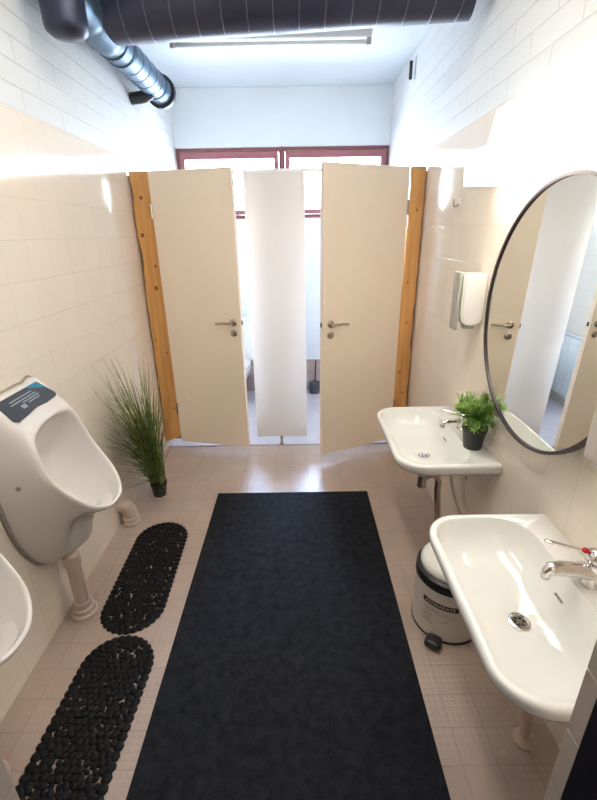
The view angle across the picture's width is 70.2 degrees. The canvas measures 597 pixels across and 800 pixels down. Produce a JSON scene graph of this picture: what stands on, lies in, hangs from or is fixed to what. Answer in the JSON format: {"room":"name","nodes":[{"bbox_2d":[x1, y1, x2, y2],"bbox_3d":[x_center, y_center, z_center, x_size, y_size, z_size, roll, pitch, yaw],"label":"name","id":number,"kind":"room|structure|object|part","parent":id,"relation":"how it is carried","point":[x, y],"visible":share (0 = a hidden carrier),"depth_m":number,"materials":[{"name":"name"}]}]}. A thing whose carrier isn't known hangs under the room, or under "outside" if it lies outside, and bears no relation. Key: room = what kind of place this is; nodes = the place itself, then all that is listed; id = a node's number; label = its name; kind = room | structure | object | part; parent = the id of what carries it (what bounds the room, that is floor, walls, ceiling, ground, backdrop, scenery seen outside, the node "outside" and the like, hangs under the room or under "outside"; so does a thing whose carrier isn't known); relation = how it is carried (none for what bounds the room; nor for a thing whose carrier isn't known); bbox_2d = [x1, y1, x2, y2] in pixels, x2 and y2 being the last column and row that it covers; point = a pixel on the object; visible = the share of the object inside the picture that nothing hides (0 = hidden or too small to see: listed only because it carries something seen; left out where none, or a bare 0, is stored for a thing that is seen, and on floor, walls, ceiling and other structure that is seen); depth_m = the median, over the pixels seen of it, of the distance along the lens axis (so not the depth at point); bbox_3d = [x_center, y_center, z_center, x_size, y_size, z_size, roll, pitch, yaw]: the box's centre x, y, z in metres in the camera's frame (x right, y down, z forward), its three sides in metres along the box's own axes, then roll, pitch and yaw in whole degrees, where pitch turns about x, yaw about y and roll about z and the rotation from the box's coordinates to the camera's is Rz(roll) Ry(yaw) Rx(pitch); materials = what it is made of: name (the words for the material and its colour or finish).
{"room":"public restroom","nodes":[
{"label":"public restroom","id":0,"kind":"room"},
{"bbox_2d":[0,0,177,722],"bbox_3d":[-1.142,-0.349,1.535,0.100,2.800,5.920,-1,21,0],"label":"wall","id":1,"kind":"structure","parent":0,"point":[72,283],"depth_m":2.03,"materials":[{"name":"tile"}]},
{"bbox_2d":[0,553,32,665],"bbox_3d":[-0.902,0.551,1.086,0.351,0.768,0.388,-1,21,0],"label":"urinal","id":2,"kind":"object","parent":1,"relation":"attached to","point":[16,612],"visible":1,"depth_m":1.20,"materials":[{"name":"ceramic"}]},
{"bbox_2d":[0,375,121,564],"bbox_3d":[-0.905,0.314,1.689,0.351,0.768,0.388,-1,21,0],"label":"urinal","id":3,"kind":"object","parent":1,"relation":"attached to","point":[55,477],"visible":1,"depth_m":1.61,"materials":[{"name":"ceramic"}]},
{"bbox_3d":[-1.075,0.317,1.689,0.011,0.768,0.388,-1,21,0],"label":"backing plate","id":4,"kind":"part","parent":3,"relation":"part of","materials":[{"name":"white ceramic"}]},
{"bbox_2d":[115,498,139,527],"bbox_3d":[-1.023,0.666,2.547,0.123,0.168,0.100,-1,21,0],"label":"drain elbow","id":5,"kind":"object","parent":1,"relation":"attached to","point":[130,517],"visible":0.98,"depth_m":2.52,"materials":[{"name":"beige plastic"}]},
{"bbox_2d":[128,171,181,440],"bbox_3d":[-1.012,-0.577,3.115,0.155,1.945,0.051,-1,21,0],"label":"wooden plank","id":6,"kind":"object","parent":1,"relation":"attached to","point":[139,182],"visible":0.72,"depth_m":3.03,"materials":[{"name":"brown wood"}]},
{"bbox_2d":[147,167,249,446],"bbox_3d":[-0.677,-0.541,2.982,0.580,1.915,0.096,4,22,12],"label":"door","id":7,"kind":"structure","parent":6,"relation":"attached to","point":[193,213],"depth_m":2.92,"materials":[{"name":"paint"}]},
{"bbox_3d":[-0.501,-0.529,2.923,0.137,0.048,0.058,4,22,12],"label":"door handle","id":8,"kind":"part","parent":7,"relation":"part of","materials":[{"name":"metal"}]},
{"bbox_2d":[171,85,392,148],"bbox_3d":[-0.150,-2.518,3.806,1.940,0.454,0.112,-1,21,0],"label":"wall","id":9,"kind":"structure","parent":1,"relation":"attached to","point":[338,115],"depth_m":3.75,"materials":[{"name":"white paint"}]},
{"bbox_2d":[150,479,166,497],"bbox_3d":[-0.929,0.587,2.839,0.110,0.098,0.110,-1,21,0],"label":"pot","id":10,"kind":"object","parent":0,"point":[158,489],"depth_m":2.80,"materials":[{"name":"black plastic"}]},
{"bbox_2d":[168,390,386,446],"bbox_3d":[-0.108,0.132,4.078,1.936,0.012,1.278,-1,21,0],"label":"floor","id":11,"kind":"structure","parent":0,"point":[313,400],"depth_m":3.62,"materials":[{"name":"tile"}]},
{"bbox_2d":[242,315,252,379],"bbox_3d":[-0.651,-0.372,4.218,0.390,0.840,0.640,-1,21,0],"label":"toilet","id":12,"kind":"object","parent":11,"relation":"on","point":[247,332],"visible":0.12,"depth_m":4.27,"materials":[{"name":"white ceramic"}]},
{"bbox_3d":[-0.658,-0.826,4.291,0.390,0.028,0.172,-1,21,0],"label":"cistern lid","id":13,"kind":"part","parent":12,"relation":"part of","materials":[{"name":"white ceramic"}]},
{"bbox_3d":[-0.650,-0.352,4.178,0.366,0.028,0.550,-1,21,0],"label":"seat lid","id":14,"kind":"part","parent":12,"relation":"part of","materials":[{"name":"white plastic"}]},
{"bbox_3d":[-0.647,-0.154,4.266,0.370,0.400,0.570,-1,21,0],"label":"bowl","id":15,"kind":"part","parent":12,"relation":"part of","materials":[{"name":"white ceramic"}]},
{"bbox_2d":[310,360,319,393],"bbox_3d":[0.172,-0.248,4.524,0.110,0.360,0.110,-1,21,0],"label":"toilet brush","id":16,"kind":"object","parent":11,"relation":"on","point":[314,384],"visible":1,"depth_m":4.53,"materials":[{"name":"plastic"}]},
{"bbox_2d":[236,218,320,356],"bbox_3d":[-0.124,-0.944,4.432,1.940,1.755,0.100,-1,21,0],"label":"wall","id":17,"kind":"structure","parent":0,"point":[312,225],"depth_m":4.27,"materials":[{"name":"white paint"}]},
{"bbox_2d":[176,147,280,216],"bbox_3d":[-0.630,-2.019,3.984,0.960,0.586,0.082,-1,21,0],"label":"window","id":18,"kind":"structure","parent":17,"relation":"in","point":[182,155],"depth_m":3.86,"materials":[{"name":"red paint"}]},
{"bbox_2d":[236,147,320,218],"bbox_3d":[-0.142,-2.010,3.946,1.930,0.591,0.021,-1,21,0],"label":"trim","id":19,"kind":"structure","parent":17,"relation":"attached to","point":[281,148],"depth_m":3.90,"materials":[{"name":"paint"}]},
{"bbox_2d":[246,359,319,390],"bbox_3d":[-0.113,-0.271,4.636,1.936,0.355,0.011,-1,21,0],"label":"baseboard","id":20,"kind":"structure","parent":17,"relation":"attached to","point":[310,363],"depth_m":4.63,"materials":[{"name":"tile"}]},
{"bbox_2d":[250,357,319,359],"bbox_3d":[-0.116,-0.443,4.559,1.936,0.016,0.029,-1,21,0],"label":"trim","id":21,"kind":"structure","parent":17,"relation":"attached to","point":[306,357],"depth_m":4.54,"materials":[{"name":"white plastic"}]},
{"bbox_2d":[283,145,388,215],"bbox_3d":[0.338,-2.034,3.982,0.976,0.586,0.082,-1,21,0],"label":"window","id":22,"kind":"structure","parent":17,"relation":"in","point":[289,153],"depth_m":3.86,"materials":[{"name":"red paint"}]},
{"bbox_2d":[0,444,558,799],"bbox_3d":[-0.100,0.985,2.063,2.140,0.100,5.920,-1,21,0],"label":"floor","id":23,"kind":"structure","parent":0,"point":[472,723],"depth_m":1.85,"materials":[{"name":"tile"}]},
{"bbox_2d":[3,759,10,777],"bbox_3d":[-0.986,1.064,1.296,0.112,0.342,0.112,-1,21,0],"label":"drain pipe","id":24,"kind":"object","parent":23,"relation":"on","point":[6,763],"visible":0.35,"depth_m":1.38,"materials":[{"name":"beige plastic"}]},
{"bbox_2d":[61,549,98,622],"bbox_3d":[-0.988,0.824,1.905,0.112,0.342,0.112,-1,21,0],"label":"drain pipe","id":25,"kind":"object","parent":23,"relation":"on","point":[85,607],"visible":0.94,"depth_m":1.90,"materials":[{"name":"beige plastic"}]},
{"bbox_2d":[15,635,153,799],"bbox_3d":[-0.743,1.165,1.482,0.301,0.008,0.789,0,21,2],"label":"bath mat","id":26,"kind":"object","parent":23,"relation":"on","point":[69,772],"visible":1,"depth_m":1.50,"materials":[{"name":"black rubber"}]},
{"bbox_2d":[89,342,184,497],"bbox_3d":[-0.871,0.193,2.450,0.412,1.115,0.828,-1,21,0],"label":"potted grass","id":27,"kind":"object","parent":23,"relation":"on","point":[146,441],"depth_m":2.51,"materials":[{"name":"green plant"}]},
{"bbox_2d":[100,522,187,634],"bbox_3d":[-0.776,0.879,2.211,0.296,0.008,0.775,-2,21,-1],"label":"bath mat","id":28,"kind":"object","parent":23,"relation":"on","point":[113,607],"visible":1,"depth_m":2.13,"materials":[{"name":"black rubber"}]},
{"bbox_2d":[233,168,320,444],"bbox_3d":[-0.109,-0.567,3.114,1.665,1.994,0.034,-1,21,0],"label":"partition panel","id":29,"kind":"object","parent":23,"relation":"on","point":[274,199],"visible":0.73,"depth_m":3.03,"materials":[{"name":"paint"}]},
{"bbox_3d":[-0.147,-0.593,3.104,0.400,1.895,0.024,-1,21,0],"label":"panel","id":30,"kind":"part","parent":29,"relation":"part of","materials":[{"name":"paint"}]},
{"bbox_3d":[-0.124,-1.485,2.753,1.665,0.020,0.024,-1,21,0],"label":"rail","id":31,"kind":"part","parent":29,"relation":"part of","materials":[{"name":"white plastic"}]},
{"bbox_2d":[126,491,450,799],"bbox_3d":[-0.035,1.039,1.773,0.995,0.008,2.300,-1,21,0],"label":"carpet runner","id":32,"kind":"object","parent":23,"relation":"on","point":[290,673],"visible":1,"depth_m":1.67,"materials":[{"name":"black carpet"}]},
{"bbox_2d":[411,542,471,651],"bbox_3d":[0.644,0.810,1.847,0.324,0.361,0.296,-8,22,-16],"label":"pedal bin","id":33,"kind":"object","parent":23,"relation":"on","point":[434,609],"visible":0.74,"depth_m":1.76,"materials":[{"name":"white plastic"}]},
{"bbox_3d":[0.655,0.668,1.797,0.262,0.061,0.262,13,25,31],"label":"lid","id":34,"kind":"part","parent":33,"relation":"part of","materials":[{"name":"metal"}]},
{"bbox_2d":[137,24,431,87],"bbox_3d":[-0.144,-1.714,1.002,2.140,0.100,5.920,-1,21,0],"label":"ceiling","id":35,"kind":"structure","parent":0,"point":[390,50],"depth_m":3.17,"materials":[{"name":"paint"}]},
{"bbox_2d":[38,0,476,109],"bbox_3d":[-0.175,-1.937,2.297,1.880,0.423,1.525,-1,21,0],"label":"ventilation duct","id":36,"kind":"object","parent":35,"relation":"attached to","point":[114,29],"visible":1,"depth_m":1.87,"materials":[{"name":"silver metal"}]},
{"bbox_2d":[169,30,372,49],"bbox_3d":[-0.179,-2.292,2.709,1.290,0.071,0.060,-1,21,0],"label":"tube light","id":37,"kind":"object","parent":35,"relation":"attached to","point":[343,37],"visible":0.73,"depth_m":2.70,"materials":[{"name":"white plastic"}]},
{"bbox_2d":[388,0,596,749],"bbox_3d":[0.898,-0.380,1.530,0.100,2.800,5.920,-1,21,0],"label":"wall","id":38,"kind":"structure","parent":0,"point":[465,72],"depth_m":2.01,"materials":[{"name":"tile"}]},
{"bbox_2d":[394,166,426,406],"bbox_3d":[0.779,-0.605,3.111,0.134,1.945,0.051,-1,21,0],"label":"wooden plank","id":39,"kind":"object","parent":38,"relation":"attached to","point":[418,174],"visible":0.75,"depth_m":2.99,"materials":[{"name":"brown wood"}]},
{"bbox_2d":[320,161,409,454],"bbox_3d":[0.448,-0.532,2.911,0.645,1.915,0.096,-11,24,-24],"label":"door","id":40,"kind":"structure","parent":39,"relation":"attached to","point":[365,207],"depth_m":2.84,"materials":[{"name":"paint"}]},
{"bbox_3d":[0.264,-0.500,2.804,0.137,0.048,0.058,-11,24,-24],"label":"door handle","id":41,"kind":"part","parent":40,"relation":"part of","materials":[{"name":"metal"}]},
{"bbox_2d":[409,56,416,85],"bbox_3d":[0.805,-2.346,3.035,0.029,0.140,0.140,-1,21,0],"label":"air vent","id":42,"kind":"object","parent":38,"relation":"in","point":[412,67],"visible":1,"depth_m":3.01,"materials":[{"name":"white plastic"}]},
{"bbox_2d":[377,406,501,481],"bbox_3d":[0.642,0.233,2.119,0.431,0.166,0.660,-1,21,0],"label":"basin","id":43,"kind":"object","parent":38,"relation":"attached to","point":[416,441],"visible":0.95,"depth_m":2.14,"materials":[{"name":"white ceramic"}]},
{"bbox_2d":[417,475,441,520],"bbox_3d":[0.702,0.558,2.247,0.184,0.534,0.073,-1,21,0],"label":"trap","id":44,"kind":"object","parent":43,"relation":"attached to","point":[421,480],"visible":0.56,"depth_m":2.18,"materials":[{"name":"silver metal"}]},
{"bbox_2d":[417,475,425,487],"bbox_3d":[0.635,0.380,2.178,0.056,0.149,0.056,-1,21,0],"label":"trap","id":45,"kind":"object","parent":44,"relation":"on","point":[421,480],"depth_m":2.17,"materials":[{"name":"silver metal"}]},
{"bbox_2d":[440,408,464,430],"bbox_3d":[0.767,0.095,2.107,0.138,0.094,0.066,-1,21,0],"label":"faucet","id":46,"kind":"object","parent":43,"relation":"on","point":[460,418],"visible":0.8,"depth_m":2.09,"materials":[{"name":"silver metal"}]},
{"bbox_3d":[0.758,0.060,2.106,0.092,0.028,0.013,6,23,18],"label":"lever","id":47,"kind":"part","parent":46,"relation":"part of","materials":[{"name":"silver metal"}]},
{"bbox_3d":[0.757,0.108,2.098,0.113,0.037,0.030,-3,22,-5],"label":"spout","id":48,"kind":"part","parent":46,"relation":"part of","materials":[{"name":"silver metal"}]},
{"bbox_2d":[450,390,497,450],"bbox_3d":[0.757,0.087,1.891,0.198,0.267,0.292,-1,21,0],"label":"potted plant","id":49,"kind":"object","parent":43,"relation":"on","point":[476,415],"visible":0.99,"depth_m":1.86,"materials":[{"name":"green plant"}]},
{"bbox_3d":[0.789,0.165,1.916,0.109,0.101,0.109,-1,21,0],"label":"pot","id":50,"kind":"part","parent":49,"relation":"part of","materials":[{"name":"plastic"}]},
{"bbox_2d":[453,195,460,208],"bbox_3d":[0.820,-1.029,2.209,0.037,0.067,0.016,-1,21,0],"label":"wall hook","id":51,"kind":"object","parent":38,"relation":"attached to","point":[458,204],"visible":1,"depth_m":2.21,"materials":[{"name":"silver metal"}]},
{"bbox_2d":[449,476,469,514],"bbox_3d":[0.822,0.538,2.143,0.066,0.446,0.203,-14,25,-30],"label":"supply pipe","id":52,"kind":"object","parent":38,"relation":"attached to","point":[463,479],"visible":0.48,"depth_m":2.09,"materials":[{"name":"plastic"}]},
{"bbox_2d":[449,271,488,329],"bbox_3d":[0.783,-0.457,1.960,0.126,0.260,0.083,-1,21,0],"label":"soap dispenser","id":53,"kind":"object","parent":38,"relation":"attached to","point":[469,289],"visible":1,"depth_m":1.93,"materials":[{"name":"white plastic"}]},
{"bbox_2d":[429,514,596,722],"bbox_3d":[0.646,0.592,1.205,0.431,0.166,0.660,-1,21,0],"label":"basin","id":54,"kind":"object","parent":38,"relation":"attached to","point":[534,638],"visible":0.94,"depth_m":1.22,"materials":[{"name":"white ceramic"}]},
{"bbox_2d":[511,710,534,751],"bbox_3d":[0.706,0.911,1.351,0.184,0.534,0.073,-1,21,0],"label":"drain pipe","id":55,"kind":"object","parent":54,"relation":"attached to","point":[523,739],"visible":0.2,"depth_m":1.42,"materials":[{"name":"beige plastic"}]},
{"bbox_2d":[540,539,596,590],"bbox_3d":[0.757,0.456,1.167,0.171,0.111,0.087,6,23,17],"label":"faucet","id":56,"kind":"object","parent":54,"relation":"on","point":[586,570],"visible":1,"depth_m":1.15,"materials":[{"name":"silver metal"}]},
{"bbox_3d":[0.749,0.409,1.184,0.114,0.014,0.022,11,24,27],"label":"lever","id":57,"kind":"part","parent":56,"relation":"part of","materials":[{"name":"silver metal"}]},
{"bbox_3d":[0.742,0.469,1.167,0.152,0.058,0.052,-1,21,0],"label":"spout","id":58,"kind":"part","parent":56,"relation":"part of","materials":[{"name":"silver metal"}]},
{"bbox_2d":[463,48,596,185],"bbox_3d":[0.760,-0.801,1.166,0.156,0.278,1.202,-1,21,0],"label":"wall lamp","id":59,"kind":"object","parent":38,"relation":"attached to","point":[551,127],"visible":1,"depth_m":1.27,"materials":[{"name":"white plastic"}]},
{"bbox_2d":[464,144,596,185],"bbox_3d":[0.762,-0.677,1.214,0.154,0.012,1.174,-1,21,0],"label":"diffuser","id":60,"kind":"object","parent":59,"relation":"attached to","point":[574,156],"depth_m":1.27,"materials":[{"name":"white plastic"}]},
{"bbox_2d":[483,169,596,454],"bbox_3d":[0.816,-0.259,1.389,0.048,0.870,0.870,0,21,0],"label":"round mirror","id":61,"kind":"object","parent":38,"relation":"attached to","point":[540,336],"visible":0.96,"depth_m":1.35,"materials":[{"name":"clear glass"}]},
{"bbox_2d":[584,404,596,468],"bbox_3d":[0.780,0.031,0.920,0.142,0.356,0.215,-1,21,0],"label":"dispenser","id":62,"kind":"object","parent":38,"relation":"attached to","point":[590,452],"visible":1,"depth_m":1.03,"materials":[{"name":"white plastic"}]},
{"bbox_3d":[-0.118,0.046,0.490,1.940,2.800,0.120,-1,21,0],"label":"wall","id":63,"kind":"structure","parent":0,"visible":0},
{"bbox_2d":[0,755,19,799],"bbox_3d":[-0.567,0.362,0.660,0.006,2.099,0.035,-1,21,0],"label":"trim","id":64,"kind":"structure","parent":63,"relation":"attached to","point":[7,791],"depth_m":0.81,"materials":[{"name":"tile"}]},
{"bbox_2d":[543,639,596,799],"bbox_3d":[0.488,0.345,0.657,0.006,2.099,0.035,-1,21,0],"label":"trim","id":65,"kind":"structure","parent":63,"relation":"attached to","point":[587,695],"depth_m":0.75,"materials":[{"name":"tile"}]},
{"bbox_2d":[560,698,596,799],"bbox_3d":[-0.038,0.373,0.557,1.110,2.140,0.164,-1,21,0],"label":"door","id":66,"kind":"structure","parent":63,"relation":"in","point":[581,784],"depth_m":0.72,"materials":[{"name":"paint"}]}
]}

